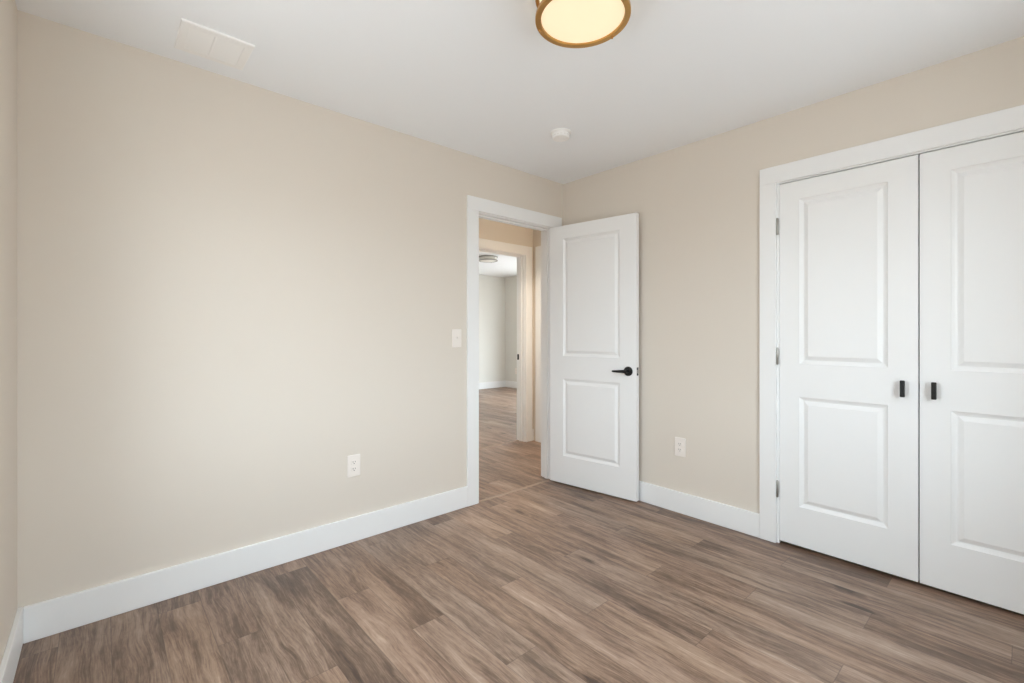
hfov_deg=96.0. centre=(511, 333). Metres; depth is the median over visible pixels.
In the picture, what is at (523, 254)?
door frame
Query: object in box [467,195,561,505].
door frame
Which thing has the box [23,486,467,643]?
baseboard
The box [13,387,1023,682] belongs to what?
floor
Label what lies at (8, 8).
wall
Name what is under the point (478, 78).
ceiling
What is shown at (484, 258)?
ceiling light
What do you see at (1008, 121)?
door frame
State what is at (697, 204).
wall
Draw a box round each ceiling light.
[479,255,497,262]
[535,0,630,47]
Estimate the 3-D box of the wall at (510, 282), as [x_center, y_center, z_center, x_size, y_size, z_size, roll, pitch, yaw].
[1.227,-0.024,8.873,0.140,2.447,3.980,0,0,-42]
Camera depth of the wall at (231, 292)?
2.19 m
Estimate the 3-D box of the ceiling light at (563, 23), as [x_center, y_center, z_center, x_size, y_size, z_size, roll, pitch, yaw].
[0.257,-1.193,1.682,0.344,0.108,0.344,0,0,-38]
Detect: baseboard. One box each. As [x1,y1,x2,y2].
[0,607,22,682]
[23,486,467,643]
[479,381,504,388]
[505,381,516,387]
[639,481,759,537]
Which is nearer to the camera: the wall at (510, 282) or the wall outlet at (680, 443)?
the wall outlet at (680, 443)
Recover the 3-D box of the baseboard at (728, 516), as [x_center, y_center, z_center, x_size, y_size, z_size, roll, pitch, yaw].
[0.939,1.130,3.279,0.016,0.140,1.548,0,0,-42]
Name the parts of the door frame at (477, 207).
casing, head casing, casing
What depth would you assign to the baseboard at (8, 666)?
1.60 m
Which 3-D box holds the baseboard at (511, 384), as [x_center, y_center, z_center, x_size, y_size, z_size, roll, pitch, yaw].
[1.174,1.130,8.816,0.016,0.140,3.964,0,0,-42]
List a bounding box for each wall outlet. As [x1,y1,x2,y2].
[347,454,359,477]
[675,437,685,456]
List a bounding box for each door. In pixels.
[550,213,638,501]
[776,155,918,581]
[920,132,1023,613]
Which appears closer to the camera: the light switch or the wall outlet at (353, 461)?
the wall outlet at (353, 461)
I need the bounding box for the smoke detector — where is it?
[551,128,570,141]
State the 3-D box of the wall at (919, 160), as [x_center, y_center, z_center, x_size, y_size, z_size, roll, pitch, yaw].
[1.806,-0.024,2.945,0.606,2.447,3.200,0,0,-42]
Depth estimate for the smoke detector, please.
2.83 m
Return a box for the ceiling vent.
[174,18,254,69]
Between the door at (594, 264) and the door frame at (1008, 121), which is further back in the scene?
the door at (594, 264)
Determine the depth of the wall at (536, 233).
5.14 m
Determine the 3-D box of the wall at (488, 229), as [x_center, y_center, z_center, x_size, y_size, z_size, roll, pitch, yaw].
[0.285,-0.024,5.287,6.320,2.447,0.120,0,0,-42]
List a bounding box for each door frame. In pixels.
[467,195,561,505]
[479,238,531,441]
[535,246,540,442]
[760,105,1023,542]
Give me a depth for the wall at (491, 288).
10.05 m
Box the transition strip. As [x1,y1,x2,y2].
[479,479,549,501]
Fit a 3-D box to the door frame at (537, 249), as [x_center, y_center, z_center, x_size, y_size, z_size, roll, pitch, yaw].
[0.603,0.122,4.774,0.068,2.156,0.960,0,0,-42]
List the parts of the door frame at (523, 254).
head casing, casing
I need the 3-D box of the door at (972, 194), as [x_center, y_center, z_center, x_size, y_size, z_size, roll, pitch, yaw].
[2.131,0.168,1.950,0.075,2.029,0.613,0,0,-42]
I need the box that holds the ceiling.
[15,0,1023,276]
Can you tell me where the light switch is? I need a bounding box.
[452,329,460,347]
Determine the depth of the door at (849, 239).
2.38 m
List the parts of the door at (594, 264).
lever, handle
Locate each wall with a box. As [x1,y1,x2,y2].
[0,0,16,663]
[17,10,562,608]
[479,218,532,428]
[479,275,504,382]
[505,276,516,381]
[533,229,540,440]
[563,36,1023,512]
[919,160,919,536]
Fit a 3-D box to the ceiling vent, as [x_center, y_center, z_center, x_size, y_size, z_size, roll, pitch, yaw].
[-1.292,-1.242,2.000,0.261,0.009,0.244,0,0,-42]
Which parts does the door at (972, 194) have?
handle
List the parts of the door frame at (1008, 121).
casing, head casing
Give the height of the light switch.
0.125 m
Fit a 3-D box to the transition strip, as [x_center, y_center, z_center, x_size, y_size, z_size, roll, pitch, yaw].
[0.037,1.198,3.522,0.758,0.004,0.026,0,0,-42]
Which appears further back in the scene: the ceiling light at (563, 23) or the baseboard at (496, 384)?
the baseboard at (496, 384)
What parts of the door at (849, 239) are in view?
handle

